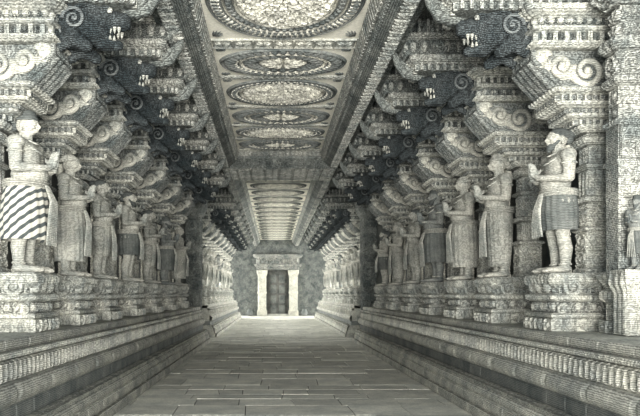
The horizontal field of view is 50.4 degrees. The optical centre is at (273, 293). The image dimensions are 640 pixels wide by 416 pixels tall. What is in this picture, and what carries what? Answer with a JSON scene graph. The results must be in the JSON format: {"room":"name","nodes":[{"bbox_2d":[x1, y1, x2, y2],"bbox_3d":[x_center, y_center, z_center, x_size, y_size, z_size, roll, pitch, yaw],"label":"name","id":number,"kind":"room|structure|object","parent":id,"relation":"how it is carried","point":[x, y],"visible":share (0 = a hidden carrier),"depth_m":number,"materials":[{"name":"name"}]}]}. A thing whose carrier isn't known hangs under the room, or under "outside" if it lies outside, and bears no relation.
{"room":"house of worship","nodes":[
{"label":"house of worship","id":0,"kind":"room"},
{"bbox_2d":[4,147,185,283],"bbox_3d":[-3.650,-1.200,15.925,1.300,5.600,16.650,0,0,0],"label":"wall","id":1,"kind":"structure","parent":0,"point":[6,159],"depth_m":12.66,"materials":[{"name":"stone"}]},
{"bbox_2d":[186,199,207,309],"bbox_3d":[-2.730,-1.185,23.200,1.140,5.570,1.181,0,0,0],"label":"pier","id":2,"kind":"object","parent":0,"point":[194,224],"visible":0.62,"depth_m":22.94,"materials":[{"name":"stone"}]},
{"bbox_2d":[227,240,328,315],"bbox_3d":[0.250,-1.200,50.300,11.500,5.600,0.600,0,0,0],"label":"wall","id":3,"kind":"structure","parent":0,"point":[310,276],"depth_m":50.00,"materials":[{"name":"stone"}]},
{"bbox_2d":[113,316,472,415],"bbox_3d":[0.250,1.750,25.000,18.500,0.300,56.000,0,0,0],"label":"floor","id":4,"kind":"structure","parent":0,"point":[390,392],"depth_m":12.39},
{"bbox_2d":[0,307,209,415],"bbox_3d":[-3.056,1.010,12.750,1.896,1.180,19.500,0,0,0],"label":"podium","id":5,"kind":"object","parent":4,"relation":"on","point":[99,368],"visible":1,"depth_m":8.66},
{"bbox_2d":[0,0,160,332],"bbox_3d":[-2.448,-1.772,7.800,2.404,4.384,1.094,0,0,0],"label":"pier","id":6,"kind":"object","parent":5,"relation":"on","point":[33,68],"depth_m":7.52,"materials":[{"name":"stone"}]},
{"bbox_2d":[0,109,59,272],"bbox_3d":[-2.836,-1.187,7.792,0.644,1.892,0.638,0,0,45],"label":"statue","id":7,"kind":"object","parent":6,"relation":"on","point":[28,205],"visible":1,"depth_m":7.61,"materials":[{"name":"stone"}]},
{"bbox_2d":[33,14,183,324],"bbox_3d":[-2.448,-1.772,9.500,2.404,4.384,1.094,0,0,0],"label":"pier","id":8,"kind":"object","parent":5,"relation":"on","point":[78,107],"depth_m":9.22,"materials":[{"name":"stone"}]},
{"bbox_2d":[53,154,95,276],"bbox_3d":[-2.828,-1.102,9.515,0.569,1.722,0.590,0,0,-35],"label":"statue","id":9,"kind":"object","parent":8,"relation":"on","point":[74,225],"visible":0.97,"depth_m":9.33,"materials":[{"name":"stone"}]},
{"bbox_2d":[56,64,197,319],"bbox_3d":[-2.448,-1.772,11.200,2.404,4.384,1.094,0,0,0],"label":"pier","id":10,"kind":"object","parent":5,"relation":"on","point":[111,135],"depth_m":10.93,"materials":[{"name":"stone"}]},
{"bbox_2d":[89,180,122,279],"bbox_3d":[-2.831,-1.066,11.181,0.551,1.650,0.572,0,0,43],"label":"statue","id":11,"kind":"object","parent":10,"relation":"on","point":[102,227],"visible":0.98,"depth_m":11.06,"materials":[{"name":"stone"}]},
{"bbox_2d":[95,99,209,315],"bbox_3d":[-2.448,-1.772,13.300,2.404,4.384,1.094,0,0,0],"label":"pier","id":12,"kind":"object","parent":5,"relation":"on","point":[135,159],"depth_m":13.02,"materials":[{"name":"stone"}]},
{"bbox_2d":[117,191,147,281],"bbox_3d":[-2.826,-1.128,13.316,0.593,1.774,0.615,0,0,-35],"label":"statue","id":13,"kind":"object","parent":12,"relation":"on","point":[130,243],"visible":0.98,"depth_m":13.13,"materials":[{"name":"stone"}]},
{"bbox_2d":[121,130,218,312],"bbox_3d":[-2.448,-1.772,15.500,2.404,4.384,1.094,0,0,0],"label":"pier","id":14,"kind":"object","parent":5,"relation":"on","point":[156,179],"depth_m":15.22,"materials":[{"name":"stone"}]},
{"bbox_2d":[140,210,164,283],"bbox_3d":[-2.830,-1.084,15.480,0.563,1.685,0.584,0,0,43],"label":"statue","id":15,"kind":"object","parent":14,"relation":"on","point":[149,230],"visible":0.92,"depth_m":15.35,"materials":[{"name":"stone"}]},
{"bbox_2d":[138,153,225,309],"bbox_3d":[-2.448,-1.772,17.800,2.404,4.384,1.094,0,0,0],"label":"pier","id":16,"kind":"object","parent":5,"relation":"on","point":[172,194],"depth_m":17.51,"materials":[{"name":"stone"}]},
{"bbox_2d":[156,216,179,284],"bbox_3d":[-2.830,-1.151,17.791,0.611,1.819,0.603,0,0,-43],"label":"statue","id":17,"kind":"object","parent":16,"relation":"on","point":[169,261],"visible":0.88,"depth_m":17.63,"materials":[{"name":"stone"}]},
{"bbox_2d":[156,170,230,307],"bbox_3d":[-2.448,-1.772,20.300,2.404,4.384,1.094,0,0,0],"label":"pier","id":18,"kind":"object","parent":5,"relation":"on","point":[185,206],"depth_m":20.01,"materials":[{"name":"stone"}]},
{"bbox_2d":[171,226,190,285],"bbox_3d":[-2.829,-1.138,20.279,0.593,1.794,0.615,0,0,43],"label":"statue","id":19,"kind":"object","parent":18,"relation":"on","point":[182,266],"visible":0.78,"depth_m":20.13,"materials":[{"name":"stone"}]},
{"bbox_2d":[202,300,241,336],"bbox_3d":[-3.056,1.010,34.650,1.896,1.180,19.300,0,0,0],"label":"podium","id":20,"kind":"object","parent":4,"relation":"on","point":[219,317],"visible":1,"depth_m":28.61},
{"bbox_2d":[202,189,240,304],"bbox_3d":[-2.448,-1.772,26.000,2.404,4.384,1.094,0,0,0],"label":"pier","id":21,"kind":"object","parent":20,"relation":"on","point":[224,200],"depth_m":25.70,"materials":[{"name":"stone"}]},
{"bbox_2d":[202,250,206,287],"bbox_3d":[-2.855,-1.138,26.006,0.488,1.794,0.504,0,0,-26],"label":"statue","id":22,"kind":"object","parent":21,"relation":"on","point":[205,254],"visible":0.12,"depth_m":25.92,"materials":[{"name":"stone"}]},
{"bbox_2d":[202,208,243,303],"bbox_3d":[-2.448,-1.772,28.150,2.404,4.384,1.094,0,0,0],"label":"pier","id":23,"kind":"object","parent":20,"relation":"on","point":[239,211],"depth_m":27.89,"materials":[{"name":"stone"}]},
{"bbox_2d":[202,246,211,287],"bbox_3d":[-2.861,-1.128,28.133,0.504,1.774,0.488,0,0,-36],"label":"statue","id":24,"kind":"object","parent":23,"relation":"on","point":[206,261],"visible":0.57,"depth_m":28.06,"materials":[{"name":"stone"}]},
{"bbox_2d":[206,214,245,303],"bbox_3d":[-2.448,-1.772,30.300,2.404,4.384,1.094,0,0,0],"label":"pier","id":25,"kind":"object","parent":20,"relation":"on","point":[216,236],"depth_m":30.04,"materials":[{"name":"stone"}]},
{"bbox_2d":[206,248,215,288],"bbox_3d":[-2.855,-1.151,30.306,0.488,1.819,0.504,0,0,-26],"label":"statue","id":26,"kind":"object","parent":25,"relation":"on","point":[209,251],"visible":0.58,"depth_m":30.20,"materials":[{"name":"stone"}]},
{"bbox_2d":[211,219,247,302],"bbox_3d":[-2.448,-1.772,32.450,2.404,4.384,1.094,0,0,0],"label":"pier","id":27,"kind":"object","parent":20,"relation":"on","point":[220,240],"depth_m":32.20,"materials":[{"name":"stone"}]},
{"bbox_2d":[212,252,219,288],"bbox_3d":[-2.861,-1.138,32.432,0.504,1.794,0.488,0,0,-36],"label":"statue","id":28,"kind":"object","parent":27,"relation":"on","point":[214,255],"visible":0.57,"depth_m":32.34,"materials":[{"name":"stone"}]},
{"bbox_2d":[211,224,248,301],"bbox_3d":[-2.448,-1.772,34.600,2.404,4.384,1.094,0,0,0],"label":"pier","id":29,"kind":"object","parent":20,"relation":"on","point":[242,229],"depth_m":34.35,"materials":[{"name":"stone"}]},
{"bbox_2d":[215,254,222,288],"bbox_3d":[-2.861,-1.151,34.586,0.503,1.819,0.491,0,0,-34],"label":"statue","id":30,"kind":"object","parent":29,"relation":"on","point":[217,257],"visible":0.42,"depth_m":34.49,"materials":[{"name":"stone"}]},
{"bbox_2d":[215,229,250,301],"bbox_3d":[-2.448,-1.772,36.750,2.404,4.384,1.094,0,0,0],"label":"pier","id":31,"kind":"object","parent":20,"relation":"on","point":[247,231],"depth_m":36.49,"materials":[{"name":"stone"}]},
{"bbox_2d":[219,257,225,289],"bbox_3d":[-2.861,-1.138,36.733,0.504,1.794,0.488,0,0,-36],"label":"statue","id":32,"kind":"object","parent":31,"relation":"on","point":[221,258],"visible":0.48,"depth_m":36.64,"materials":[{"name":"stone"}]},
{"bbox_2d":[222,232,251,300],"bbox_3d":[-2.448,-1.772,38.900,2.404,4.384,1.094,0,0,0],"label":"pier","id":33,"kind":"object","parent":20,"relation":"on","point":[230,248],"depth_m":38.65,"materials":[{"name":"stone"}]},
{"bbox_2d":[222,259,228,289],"bbox_3d":[-2.861,-1.128,38.883,0.504,1.774,0.488,0,0,-36],"label":"statue","id":34,"kind":"object","parent":33,"relation":"on","point":[224,260],"visible":0.53,"depth_m":38.81,"materials":[{"name":"stone"}]},
{"bbox_2d":[225,236,252,300],"bbox_3d":[-2.448,-1.772,41.050,2.404,4.384,1.094,0,0,0],"label":"pier","id":35,"kind":"object","parent":20,"relation":"on","point":[230,253],"depth_m":40.81,"materials":[{"name":"stone"}]},
{"bbox_2d":[225,260,230,289],"bbox_3d":[-2.861,-1.151,41.032,0.504,1.819,0.488,0,0,-36],"label":"statue","id":36,"kind":"object","parent":35,"relation":"on","point":[226,263],"visible":0.45,"depth_m":40.96,"materials":[{"name":"stone"}]},
{"bbox_2d":[228,238,253,300],"bbox_3d":[-2.448,-1.772,43.200,2.404,4.384,1.094,0,0,0],"label":"pier","id":37,"kind":"object","parent":20,"relation":"on","point":[252,240],"depth_m":42.97,"materials":[{"name":"stone"}]},
{"bbox_2d":[227,262,233,289],"bbox_3d":[-2.861,-1.138,43.182,0.504,1.794,0.488,0,0,-36],"label":"statue","id":38,"kind":"object","parent":37,"relation":"on","point":[229,264],"visible":0.39,"depth_m":43.10,"materials":[{"name":"stone"}]},
{"bbox_2d":[253,254,302,315],"bbox_3d":[0.273,-0.650,49.675,3.654,4.500,0.957,0,0,0],"label":"surround","id":39,"kind":"object","parent":4,"relation":"on","point":[264,262],"visible":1,"depth_m":49.49,"materials":[{"name":"stone"}]},
{"bbox_2d":[268,270,287,313],"bbox_3d":[0.275,-0.075,50.175,1.510,3.350,0.150,0,0,0],"label":"door frame","id":40,"kind":"structure","parent":39,"relation":"attached to","point":[286,271],"depth_m":50.10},
{"bbox_2d":[269,272,277,313],"bbox_3d":[-0.048,-0.015,50.165,0.625,3.190,0.070,0,0,0],"label":"door leaf","id":41,"kind":"structure","parent":40,"relation":"attached to","point":[273,276],"depth_m":50.12,"materials":[{"name":"wood"}]},
{"bbox_2d":[278,272,285,313],"bbox_3d":[0.588,-0.015,50.165,0.625,3.190,0.070,0,0,0],"label":"door leaf","id":42,"kind":"structure","parent":40,"relation":"attached to","point":[281,275],"depth_m":50.12,"materials":[{"name":"wood"}]},
{"bbox_2d":[314,300,360,336],"bbox_3d":[3.556,1.010,34.650,1.896,1.180,19.300,0,0,0],"label":"podium","id":43,"kind":"object","parent":4,"relation":"on","point":[342,318],"visible":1,"depth_m":28.64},
{"bbox_2d":[302,237,331,300],"bbox_3d":[2.948,-1.772,43.200,2.404,4.384,1.094,0,0,0],"label":"pier","id":44,"kind":"object","parent":43,"relation":"on","point":[321,253],"depth_m":42.96,"materials":[{"name":"stone"}]},
{"bbox_2d":[322,262,328,289],"bbox_3d":[3.360,-1.137,43.188,0.501,1.787,0.493,0,0,34],"label":"statue","id":45,"kind":"object","parent":44,"relation":"on","point":[326,263],"visible":0.51,"depth_m":43.10,"materials":[{"name":"stone"}]},
{"bbox_2d":[303,235,331,300],"bbox_3d":[2.948,-1.772,41.050,2.404,4.384,1.094,0,0,0],"label":"pier","id":46,"kind":"object","parent":43,"relation":"on","point":[324,251],"depth_m":40.81,"materials":[{"name":"stone"}]},
{"bbox_2d":[325,261,331,289],"bbox_3d":[3.361,-1.151,41.032,0.504,1.819,0.488,0,0,36],"label":"statue","id":47,"kind":"object","parent":46,"relation":"on","point":[329,262],"visible":0.64,"depth_m":40.95,"materials":[{"name":"stone"}]},
{"bbox_2d":[305,231,338,300],"bbox_3d":[2.948,-1.772,38.900,2.404,4.384,1.094,0,0,0],"label":"pier","id":48,"kind":"object","parent":43,"relation":"on","point":[326,248],"depth_m":38.67,"materials":[{"name":"stone"}]},
{"bbox_2d":[328,259,334,289],"bbox_3d":[3.361,-1.128,38.883,0.504,1.774,0.488,0,0,36],"label":"statue","id":49,"kind":"object","parent":48,"relation":"on","point":[332,260],"visible":0.57,"depth_m":38.82,"materials":[{"name":"stone"}]},
{"bbox_2d":[307,224,342,301],"bbox_3d":[2.948,-1.772,36.750,2.404,4.384,1.094,0,0,0],"label":"pier","id":50,"kind":"object","parent":43,"relation":"on","point":[309,231],"depth_m":36.49,"materials":[{"name":"stone"}]},
{"bbox_2d":[331,257,338,289],"bbox_3d":[3.360,-1.137,36.738,0.501,1.787,0.493,0,0,34],"label":"statue","id":51,"kind":"object","parent":50,"relation":"on","point":[336,285],"visible":0.54,"depth_m":36.65,"materials":[{"name":"stone"}]},
{"bbox_2d":[308,223,346,301],"bbox_3d":[2.948,-1.772,34.600,2.404,4.384,1.094,0,0,0],"label":"pier","id":52,"kind":"object","parent":43,"relation":"on","point":[334,244],"depth_m":34.35,"materials":[{"name":"stone"}]},
{"bbox_2d":[334,254,342,288],"bbox_3d":[3.356,-1.151,34.603,0.491,1.819,0.503,0,0,28],"label":"statue","id":53,"kind":"object","parent":52,"relation":"on","point":[337,266],"visible":0.54,"depth_m":34.49,"materials":[{"name":"stone"}]},
{"bbox_2d":[311,214,352,302],"bbox_3d":[2.948,-1.772,32.450,2.404,4.384,1.094,0,0,0],"label":"pier","id":54,"kind":"object","parent":43,"relation":"on","point":[314,222],"depth_m":32.19,"materials":[{"name":"stone"}]},
{"bbox_2d":[338,252,346,288],"bbox_3d":[3.360,-1.137,32.438,0.501,1.787,0.493,0,0,34],"label":"statue","id":55,"kind":"object","parent":54,"relation":"on","point":[343,266],"visible":0.68,"depth_m":32.33,"materials":[{"name":"stone"}]},
{"bbox_2d":[314,212,358,303],"bbox_3d":[2.948,-1.772,30.300,2.404,4.384,1.094,0,0,0],"label":"pier","id":56,"kind":"object","parent":43,"relation":"on","point":[341,234],"depth_m":30.04,"materials":[{"name":"stone"}]},
{"bbox_2d":[343,248,352,288],"bbox_3d":[3.355,-1.151,30.306,0.488,1.819,0.504,0,0,26],"label":"statue","id":57,"kind":"object","parent":56,"relation":"on","point":[349,251],"visible":0.72,"depth_m":30.20,"materials":[{"name":"stone"}]},
{"bbox_2d":[317,201,359,303],"bbox_3d":[2.948,-1.772,28.150,2.404,4.384,1.094,0,0,0],"label":"pier","id":58,"kind":"object","parent":43,"relation":"on","point":[347,230],"depth_m":27.89,"materials":[{"name":"stone"}]},
{"bbox_2d":[348,246,358,287],"bbox_3d":[3.361,-1.128,28.133,0.504,1.774,0.488,0,0,36],"label":"statue","id":59,"kind":"object","parent":58,"relation":"on","point":[353,261],"visible":0.68,"depth_m":28.05,"materials":[{"name":"stone"}]},
{"bbox_2d":[320,189,360,304],"bbox_3d":[2.948,-1.772,26.000,2.404,4.384,1.094,0,0,0],"label":"pier","id":60,"kind":"object","parent":43,"relation":"on","point":[333,199],"depth_m":25.70,"materials":[{"name":"stone"}]},
{"bbox_2d":[354,243,359,287],"bbox_3d":[3.360,-1.137,25.988,0.501,1.787,0.493,0,0,34],"label":"statue","id":61,"kind":"object","parent":60,"relation":"on","point":[356,255],"visible":0.33,"depth_m":25.91,"materials":[{"name":"stone"}]},
{"bbox_2d":[355,200,376,317],"bbox_3d":[3.230,-1.185,23.200,1.140,5.570,1.181,0,0,0],"label":"pier","id":62,"kind":"object","parent":4,"relation":"on","point":[368,224],"visible":0.53,"depth_m":22.94,"materials":[{"name":"stone"}]},
{"bbox_2d":[353,307,639,415],"bbox_3d":[3.556,1.010,12.750,1.896,1.180,19.500,0,0,0],"label":"podium","id":63,"kind":"object","parent":4,"relation":"on","point":[484,369],"visible":1,"depth_m":8.15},
{"bbox_2d":[332,164,406,307],"bbox_3d":[2.948,-1.772,20.600,2.404,4.384,1.094,0,0,0],"label":"pier","id":64,"kind":"object","parent":63,"relation":"on","point":[377,207],"depth_m":20.32,"materials":[{"name":"stone"}]},
{"bbox_2d":[372,231,391,285],"bbox_3d":[3.328,-1.084,20.615,0.563,1.685,0.584,0,0,35],"label":"statue","id":65,"kind":"object","parent":64,"relation":"on","point":[381,262],"visible":0.81,"depth_m":20.45,"materials":[{"name":"stone"}]},
{"bbox_2d":[339,151,420,309],"bbox_3d":[2.948,-1.772,18.300,2.404,4.384,1.094,0,0,0],"label":"pier","id":66,"kind":"object","parent":63,"relation":"on","point":[391,197],"depth_m":18.02,"materials":[{"name":"stone"}]},
{"bbox_2d":[385,221,404,284],"bbox_3d":[3.329,-1.106,18.280,0.561,1.727,0.588,0,0,-42],"label":"statue","id":67,"kind":"object","parent":66,"relation":"on","point":[397,251],"visible":0.93,"depth_m":18.15,"materials":[{"name":"stone"}]},
{"bbox_2d":[348,128,432,311],"bbox_3d":[2.948,-1.772,16.100,2.404,4.384,1.094,0,0,0],"label":"pier","id":68,"kind":"object","parent":63,"relation":"on","point":[408,183],"depth_m":15.82,"materials":[{"name":"stone"}]},
{"bbox_2d":[399,209,423,283],"bbox_3d":[3.326,-1.128,16.116,0.593,1.774,0.615,0,0,35],"label":"statue","id":69,"kind":"object","parent":68,"relation":"on","point":[413,237],"visible":0.83,"depth_m":15.95,"materials":[{"name":"grey stone"}]},
{"bbox_2d":[359,100,469,314],"bbox_3d":[2.948,-1.772,14.000,2.404,4.384,1.094,0,0,0],"label":"pier","id":70,"kind":"object","parent":63,"relation":"on","point":[430,166],"depth_m":13.71,"materials":[{"name":"stone"}]},
{"bbox_2d":[416,190,447,281],"bbox_3d":[3.326,-1.223,14.005,0.651,1.964,0.660,0,0,39],"label":"statue","id":71,"kind":"object","parent":70,"relation":"on","point":[432,250],"visible":0.94,"depth_m":13.81,"materials":[{"name":"stone"}]},
{"bbox_2d":[374,65,504,318],"bbox_3d":[2.948,-1.772,11.950,2.404,4.384,1.094,0,0,0],"label":"pier","id":72,"kind":"object","parent":63,"relation":"on","point":[457,145],"depth_m":11.66,"materials":[{"name":"stone"}]},
{"bbox_2d":[442,176,478,279],"bbox_3d":[3.328,-1.165,11.929,0.611,1.848,0.633,0,0,-43],"label":"statue","id":73,"kind":"object","parent":72,"relation":"on","point":[462,245],"visible":0.99,"depth_m":11.77,"materials":[{"name":"stone"}]},
{"bbox_2d":[392,19,551,322],"bbox_3d":[2.948,-1.772,10.100,2.404,4.384,1.094,0,0,0],"label":"pier","id":74,"kind":"object","parent":63,"relation":"on","point":[501,118],"depth_m":9.81,"materials":[{"name":"stone"}]},
{"bbox_2d":[473,153,514,277],"bbox_3d":[3.326,-1.179,10.078,0.608,1.872,0.638,0,0,-42],"label":"statue","id":75,"kind":"object","parent":74,"relation":"on","point":[496,224],"visible":0.99,"depth_m":9.95,"materials":[{"name":"stone"}]},
{"bbox_2d":[424,0,610,331],"bbox_3d":[2.948,-1.772,8.000,2.404,4.384,1.094,0,0,0],"label":"pier","id":76,"kind":"object","parent":63,"relation":"on","point":[562,73],"depth_m":7.73,"materials":[{"name":"stone"}]},
{"bbox_2d":[527,128,578,273],"bbox_3d":[3.330,-1.101,7.980,0.575,1.721,0.596,0,0,-43],"label":"statue","id":77,"kind":"object","parent":76,"relation":"on","point":[556,208],"visible":1,"depth_m":7.85,"materials":[{"name":"stone"}]},
{"bbox_2d":[590,0,639,335],"bbox_3d":[4.065,-1.780,7.026,1.270,4.400,0.788,0,0,0],"label":"pier","id":78,"kind":"object","parent":63,"relation":"on","point":[621,295],"visible":0.99,"depth_m":7.03,"materials":[{"name":"stone"}]},
{"bbox_2d":[624,194,639,269],"bbox_3d":[3.660,-0.627,6.839,0.216,0.764,0.221,0,0,14],"label":"statue","id":79,"kind":"object","parent":78,"relation":"on","point":[632,216],"visible":1,"depth_m":6.80,"materials":[{"name":"stone"}]},
{"bbox_2d":[201,0,432,239],"bbox_3d":[1.890,-4.115,28.700,6.020,0.270,43.400,0,0,0],"label":"ceiling","id":80,"kind":"structure","parent":0,"point":[355,25],"depth_m":11.50,"materials":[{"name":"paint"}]},
{"bbox_2d":[152,0,237,166],"bbox_3d":[-1.291,-3.768,13.000,0.598,0.464,12.000,0,0,0],"label":"beam","id":81,"kind":"structure","parent":80,"relation":"attached to","point":[183,19],"depth_m":10.77,"materials":[{"name":"grey stone"}]},
{"bbox_2d":[227,181,259,245],"bbox_3d":[-1.291,-3.768,35.500,0.598,0.464,29.000,0,0,0],"label":"beam","id":82,"kind":"structure","parent":80,"relation":"attached to","point":[238,190],"depth_m":27.36,"materials":[{"name":"grey stone"}]},
{"bbox_2d":[261,236,290,237],"bbox_3d":[0.155,-3.958,47.025,2.100,0.085,1.450,0,0,0],"label":"ceiling medallion","id":83,"kind":"object","parent":80,"relation":"attached to","point":[261,236],"visible":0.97,"depth_m":46.77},
{"bbox_2d":[260,232,291,233],"bbox_3d":[0.155,-3.958,43.625,2.100,0.085,1.450,0,0,0],"label":"ceiling medallion","id":84,"kind":"object","parent":80,"relation":"attached to","point":[260,232],"visible":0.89,"depth_m":43.52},
{"bbox_2d":[258,223,294,225],"bbox_3d":[0.155,-3.958,38.525,2.100,0.085,1.450,0,0,0],"label":"ceiling medallion","id":85,"kind":"object","parent":80,"relation":"attached to","point":[266,224],"visible":0.98,"depth_m":38.27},
{"bbox_2d":[259,226,293,228],"bbox_3d":[0.155,-3.958,40.225,2.100,0.085,1.450,0,0,0],"label":"ceiling medallion","id":86,"kind":"object","parent":80,"relation":"attached to","point":[266,227],"visible":0.96,"depth_m":39.95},
{"bbox_2d":[260,229,292,230],"bbox_3d":[0.155,-3.958,41.925,2.107,0.085,1.460,0,0,0],"label":"ceiling medallion","id":87,"kind":"object","parent":80,"relation":"attached to","point":[260,229],"visible":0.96,"depth_m":41.71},
{"bbox_2d":[261,234,291,235],"bbox_3d":[0.155,-3.958,45.325,2.107,0.085,1.460,0,0,0],"label":"ceiling medallion","id":88,"kind":"object","parent":80,"relation":"attached to","point":[261,234],"visible":0.98,"depth_m":45.06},
{"bbox_2d":[262,238,290,239],"bbox_3d":[0.155,-3.958,48.725,2.100,0.085,1.450,0,0,0],"label":"ceiling medallion","id":89,"kind":"object","parent":80,"relation":"attached to","point":[262,238],"visible":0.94,"depth_m":48.45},
{"bbox_2d":[256,212,297,215],"bbox_3d":[0.155,-3.958,33.425,2.107,0.085,1.460,0,0,0],"label":"ceiling medallion","id":90,"kind":"object","parent":80,"relation":"attached to","point":[258,213],"visible":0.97,"depth_m":33.20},
{"bbox_2d":[257,216,296,218],"bbox_3d":[0.155,-3.958,35.125,2.100,0.085,1.450,0,0,0],"label":"ceiling medallion","id":91,"kind":"object","parent":80,"relation":"attached to","point":[260,217],"visible":0.98,"depth_m":34.86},
{"bbox_2d":[258,220,295,222],"bbox_3d":[0.155,-3.958,36.825,2.107,0.085,1.460,0,0,0],"label":"ceiling medallion","id":92,"kind":"object","parent":80,"relation":"attached to","point":[267,221],"visible":0.95,"depth_m":36.66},
{"bbox_2d":[255,219,298,219],"bbox_3d":[0.155,-3.975,35.950,2.290,0.050,0.100,0,0,0],"label":"trim","id":93,"kind":"structure","parent":80,"relation":"attached to","point":[255,219],"depth_m":35.90,"materials":[{"name":"stone"}]},
{"bbox_2d":[254,202,300,206],"bbox_3d":[0.155,-3.958,30.025,2.100,0.085,1.450,0,0,0],"label":"ceiling medallion","id":94,"kind":"object","parent":80,"relation":"attached to","point":[265,204],"visible":1,"depth_m":29.76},
{"bbox_2d":[255,207,299,211],"bbox_3d":[0.155,-3.958,31.725,2.100,0.085,1.450,0,0,0],"label":"ceiling medallion","id":95,"kind":"object","parent":80,"relation":"attached to","point":[277,209],"visible":1,"depth_m":31.41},
{"bbox_2d":[251,190,304,195],"bbox_3d":[0.155,-3.958,26.625,2.100,0.085,1.450,0,0,0],"label":"ceiling medallion","id":96,"kind":"object","parent":80,"relation":"attached to","point":[258,192],"visible":1,"depth_m":26.39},
{"bbox_2d":[253,197,302,201],"bbox_3d":[0.155,-3.958,28.325,2.107,0.085,1.460,0,0,0],"label":"ceiling medallion","id":97,"kind":"object","parent":80,"relation":"attached to","point":[268,199],"visible":0.98,"depth_m":28.13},
{"bbox_2d":[250,195,305,196],"bbox_3d":[0.155,-3.975,27.450,2.290,0.050,0.100,0,0,0],"label":"trim","id":98,"kind":"structure","parent":80,"relation":"attached to","point":[250,195],"depth_m":27.43,"materials":[{"name":"stone"}]},
{"bbox_2d":[248,189,307,189],"bbox_3d":[0.155,-3.975,25.750,2.290,0.050,0.100,0,0,0],"label":"trim","id":99,"kind":"structure","parent":80,"relation":"attached to","point":[248,189],"depth_m":25.70,"materials":[{"name":"stone"}]},
{"bbox_2d":[250,183,306,189],"bbox_3d":[0.155,-3.958,24.925,2.107,0.085,1.460,0,0,0],"label":"ceiling medallion","id":100,"kind":"object","parent":80,"relation":"attached to","point":[269,186],"visible":0.99,"depth_m":24.70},
{"bbox_2d":[246,181,310,182],"bbox_3d":[0.155,-3.975,24.050,2.290,0.050,0.100,0,0,0],"label":"trim","id":101,"kind":"structure","parent":80,"relation":"attached to","point":[246,181],"depth_m":24.00,"materials":[{"name":"stone"}]},
{"bbox_2d":[221,152,337,180],"bbox_3d":[0.150,-3.740,19.945,3.300,0.500,2.111,0,0,0],"label":"cross beam","id":102,"kind":"structure","parent":80,"relation":"attached to","point":[248,166],"depth_m":19.00,"materials":[{"name":"stone"}]},
{"bbox_2d":[238,149,320,151],"bbox_3d":[0.155,-3.979,18.750,2.290,0.042,0.240,0,0,0],"label":"trim","id":103,"kind":"structure","parent":80,"relation":"attached to","point":[239,150],"depth_m":18.79,"materials":[{"name":"stone"}]},
{"bbox_2d":[239,140,320,149],"bbox_3d":[0.155,-3.962,18.025,2.204,0.075,1.158,0,0,0],"label":"ceiling medallion","id":104,"kind":"object","parent":80,"relation":"attached to","point":[253,144],"visible":1,"depth_m":17.92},
{"bbox_2d":[235,138,324,139],"bbox_3d":[0.155,-3.979,17.370,2.290,0.042,0.120,0,0,0],"label":"trim","id":105,"kind":"structure","parent":80,"relation":"attached to","point":[235,138],"depth_m":17.36,"materials":[{"name":"stone"}]},
{"bbox_2d":[236,126,324,138],"bbox_3d":[0.155,-3.958,16.675,2.205,0.085,1.259,0,0,0],"label":"ceiling medallion","id":106,"kind":"object","parent":80,"relation":"attached to","point":[266,132],"visible":1,"depth_m":16.52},
{"bbox_2d":[232,124,328,125],"bbox_3d":[0.155,-3.979,15.970,2.290,0.042,0.120,0,0,0],"label":"trim","id":107,"kind":"structure","parent":80,"relation":"attached to","point":[232,124],"depth_m":15.95,"materials":[{"name":"stone"}]},
{"bbox_2d":[232,108,329,125],"bbox_3d":[0.155,-3.962,15.200,2.200,0.075,1.400,0,0,0],"label":"ceiling medallion","id":108,"kind":"object","parent":80,"relation":"attached to","point":[261,116],"visible":1,"depth_m":15.07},
{"bbox_2d":[227,105,334,107],"bbox_3d":[0.155,-3.979,14.400,2.290,0.041,0.140,0,0,0],"label":"trim","id":109,"kind":"structure","parent":80,"relation":"attached to","point":[228,106],"depth_m":14.33,"materials":[{"name":"stone"}]},
{"bbox_2d":[226,79,336,105],"bbox_3d":[0.155,-3.958,13.425,2.200,0.085,1.750,0,0,0],"label":"ceiling medallion","id":110,"kind":"object","parent":80,"relation":"attached to","point":[264,92],"visible":1,"depth_m":13.24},
{"bbox_2d":[220,75,344,78],"bbox_3d":[0.155,-3.979,12.450,2.290,0.041,0.140,0,0,0],"label":"trim","id":111,"kind":"structure","parent":80,"relation":"attached to","point":[221,76],"depth_m":12.42,"materials":[{"name":"stone"}]},
{"bbox_2d":[219,49,346,76],"bbox_3d":[0.155,-3.962,11.675,2.206,0.075,1.360,0,0,0],"label":"ceiling medallion","id":112,"kind":"object","parent":80,"relation":"attached to","point":[257,62],"visible":1,"depth_m":11.56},
{"bbox_2d":[211,39,356,48],"bbox_3d":[0.155,-3.979,10.780,2.290,0.042,0.360,0,0,0],"label":"trim","id":113,"kind":"structure","parent":80,"relation":"attached to","point":[217,43],"depth_m":10.76,"materials":[{"name":"stone"}]},
{"bbox_2d":[212,31,355,148],"bbox_3d":[0.155,-3.994,13.296,2.216,0.038,10.574,0,0,0],"label":"trim","id":114,"kind":"structure","parent":80,"relation":"attached to","point":[214,34],"depth_m":12.29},
{"bbox_2d":[205,0,365,38],"bbox_3d":[0.155,-3.958,9.250,2.231,0.085,2.626,0,0,0],"label":"ceiling medallion","id":115,"kind":"object","parent":80,"relation":"attached to","point":[268,19],"visible":1,"depth_m":9.61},
{"bbox_2d":[292,175,334,245],"bbox_3d":[1.601,-3.768,35.500,0.598,0.464,29.000,0,0,0],"label":"beam","id":116,"kind":"structure","parent":80,"relation":"attached to","point":[317,190],"depth_m":28.16,"materials":[{"name":"grey stone"}]},
{"bbox_2d":[321,0,424,166],"bbox_3d":[1.601,-3.768,13.000,0.598,0.464,12.000,0,0,0],"label":"beam","id":117,"kind":"structure","parent":80,"relation":"attached to","point":[387,25],"depth_m":10.86,"materials":[{"name":"grey stone"}]},
{"bbox_2d":[377,129,579,283],"bbox_3d":[4.150,-1.200,15.925,1.300,5.600,16.650,0,0,0],"label":"wall","id":118,"kind":"structure","parent":0,"point":[575,183],"depth_m":12.86,"materials":[{"name":"stone"}]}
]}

